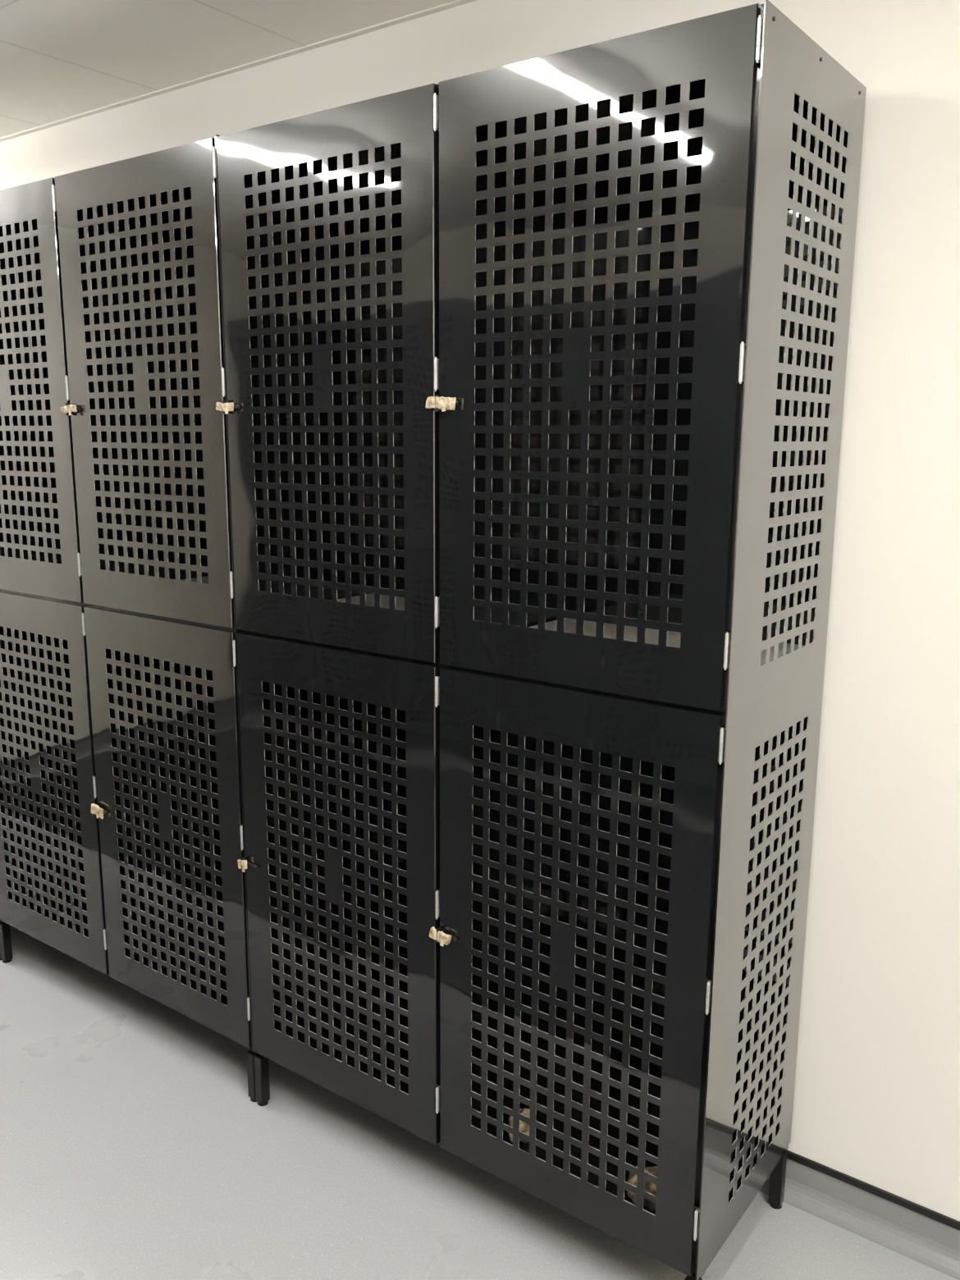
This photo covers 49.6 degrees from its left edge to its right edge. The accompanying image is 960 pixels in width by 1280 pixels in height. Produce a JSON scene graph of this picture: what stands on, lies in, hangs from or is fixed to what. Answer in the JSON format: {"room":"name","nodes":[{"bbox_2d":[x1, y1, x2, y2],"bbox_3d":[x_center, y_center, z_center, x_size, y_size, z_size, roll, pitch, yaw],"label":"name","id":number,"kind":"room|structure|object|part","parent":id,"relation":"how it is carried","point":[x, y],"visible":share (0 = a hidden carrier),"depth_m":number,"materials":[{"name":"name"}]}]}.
{"room":"changing room","nodes":[
{"label":"changing room","id":0,"kind":"room"},
{"bbox_2d":[0,0,455,137],"bbox_3d":[-1.044,-1.232,0.967,6.600,0.100,3.671,8,14,36],"label":"ceiling","id":1,"kind":"structure","parent":0,"point":[60,59],"depth_m":2.60,"materials":[{"name":"paint"}]},
{"bbox_2d":[0,925,957,1279],"bbox_3d":[-1.060,1.443,1.495,6.600,0.100,3.671,8,14,36],"label":"floor","id":2,"kind":"structure","parent":0,"point":[134,1145],"depth_m":2.35,"materials":[{"name":"grey plastic"}]},
{"bbox_2d":[0,134,257,1101],"bbox_3d":[-0.909,-0.052,2.936,1.200,2.278,0.499,8,14,36],"label":"locker","id":3,"kind":"object","parent":2,"relation":"on","point":[122,843],"visible":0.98,"depth_m":2.71,"materials":[{"name":"black metal"}]},
{"bbox_3d":[-1.514,0.963,3.315,0.027,0.133,0.027,8,14,36],"label":"leg","id":4,"kind":"part","parent":3,"relation":"part of","materials":[{"name":"black metal"}]},
{"bbox_3d":[-1.283,-0.651,2.822,0.588,1.054,0.018,8,14,36],"label":"door","id":5,"kind":"part","parent":3,"relation":"part of","materials":[{"name":"black metal"}]},
{"bbox_3d":[-1.289,0.395,3.028,0.588,1.064,0.018,8,14,36],"label":"door","id":6,"kind":"part","parent":3,"relation":"part of","materials":[{"name":"black metal"}]},
{"bbox_3d":[-0.800,-0.580,2.473,0.588,1.054,0.018,8,14,36],"label":"door","id":7,"kind":"part","parent":3,"relation":"part of","materials":[{"name":"black metal"}]},
{"bbox_3d":[-0.807,0.467,2.679,0.588,1.064,0.018,8,14,36],"label":"door","id":8,"kind":"part","parent":3,"relation":"part of","materials":[{"name":"black metal"}]},
{"bbox_2d":[179,576,208,584],"bbox_3d":[-0.657,-0.121,2.759,0.576,0.018,0.451,8,14,36],"label":"shelf","id":9,"kind":"object","parent":3,"relation":"attached to","point":[194,578],"depth_m":2.98,"materials":[{"name":"grey metal"}]},
{"bbox_3d":[-0.571,1.103,2.633,0.027,0.133,0.027,8,14,36],"label":"leg","id":10,"kind":"part","parent":3,"relation":"part of","materials":[{"name":"black metal"}]},
{"bbox_2d":[215,0,866,1279],"bbox_3d":[0.051,0.091,2.242,1.216,2.278,0.499,8,14,36],"label":"locker","id":11,"kind":"object","parent":2,"relation":"on","point":[535,368],"visible":1,"depth_m":2.00,"materials":[{"name":"black metal"}]},
{"bbox_3d":[-0.549,1.106,2.616,0.027,0.133,0.027,8,14,36],"label":"leg","id":12,"kind":"part","parent":11,"relation":"part of","materials":[{"name":"black metal"}]},
{"bbox_3d":[-0.318,-0.508,2.124,0.588,1.054,0.018,8,14,36],"label":"door","id":13,"kind":"part","parent":11,"relation":"part of","materials":[{"name":"black metal"}]},
{"bbox_3d":[-0.324,0.539,2.330,0.588,1.064,0.018,8,14,36],"label":"door","id":14,"kind":"part","parent":11,"relation":"part of","materials":[{"name":"black metal"}]},
{"bbox_2d":[337,593,404,610],"bbox_3d":[-0.173,-0.049,2.409,0.576,0.018,0.451,8,14,36],"label":"shelf","id":15,"kind":"object","parent":11,"relation":"attached to","point":[355,597],"depth_m":2.62,"materials":[{"name":"grey metal"}]},
{"bbox_2d":[507,1107,530,1143],"bbox_3d":[0.090,1.055,2.273,0.064,0.062,0.070,8,14,36],"label":"cloth","id":16,"kind":"object","parent":11,"relation":"on","point":[523,1126],"visible":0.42,"depth_m":2.25,"materials":[{"name":"beige fabric"}]},
{"bbox_3d":[0.158,0.611,1.981,0.588,1.064,0.018,8,14,36],"label":"door","id":17,"kind":"part","parent":11,"relation":"part of","materials":[{"name":"black metal"}]},
{"bbox_3d":[0.165,-0.436,1.774,0.588,1.054,0.018,8,14,36],"label":"door","id":18,"kind":"part","parent":11,"relation":"part of","materials":[{"name":"black metal"}]},
{"bbox_2d":[625,1165,657,1211],"bbox_3d":[0.336,1.091,2.083,0.091,0.068,0.080,2,11,8],"label":"cloth","id":19,"kind":"object","parent":11,"relation":"on","point":[649,1186],"visible":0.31,"depth_m":2.06,"materials":[{"name":"beige fabric"}]},
{"bbox_2d":[528,617,804,665],"bbox_3d":[0.308,0.022,2.061,0.576,0.018,0.451,8,14,36],"label":"shelf","id":20,"kind":"object","parent":11,"relation":"attached to","point":[674,638],"depth_m":2.18,"materials":[{"name":"grey metal"}]},
{"bbox_3d":[0.394,1.246,1.934,0.027,0.133,0.027,8,14,36],"label":"leg","id":21,"kind":"part","parent":11,"relation":"part of","materials":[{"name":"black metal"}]},
{"bbox_3d":[0.653,1.180,2.278,0.027,0.133,0.027,8,14,36],"label":"leg","id":22,"kind":"part","parent":11,"relation":"part of","materials":[{"name":"black metal"}]},
{"bbox_2d":[0,0,959,1221],"bbox_3d":[0.009,-0.166,2.641,6.600,2.627,0.100,8,14,36],"label":"wall","id":23,"kind":"structure","parent":0,"point":[876,1099],"depth_m":2.07,"materials":[{"name":"beige paint"}]},
{"bbox_2d":[0,0,477,141],"bbox_3d":[-0.019,-1.444,2.340,6.400,0.004,0.020,8,14,36],"label":"trim","id":24,"kind":"structure","parent":23,"relation":"attached to","point":[457,2],"depth_m":2.75,"materials":[{"name":"white paint"}]},
{"bbox_2d":[758,1157,959,1279],"bbox_3d":[-0.041,1.091,2.832,6.400,0.085,0.040,8,14,36],"label":"baseboard","id":25,"kind":"structure","parent":23,"relation":"attached to","point":[934,1244],"depth_m":2.21,"materials":[{"name":"grey plastic"}]},
{"bbox_2d":[786,1149,959,1230],"bbox_3d":[-0.030,1.040,2.835,6.400,0.015,0.007,8,14,36],"label":"trim","id":26,"kind":"structure","parent":23,"relation":"attached to","point":[925,1211],"depth_m":2.20,"materials":[{"name":"black plastic"}]}
]}

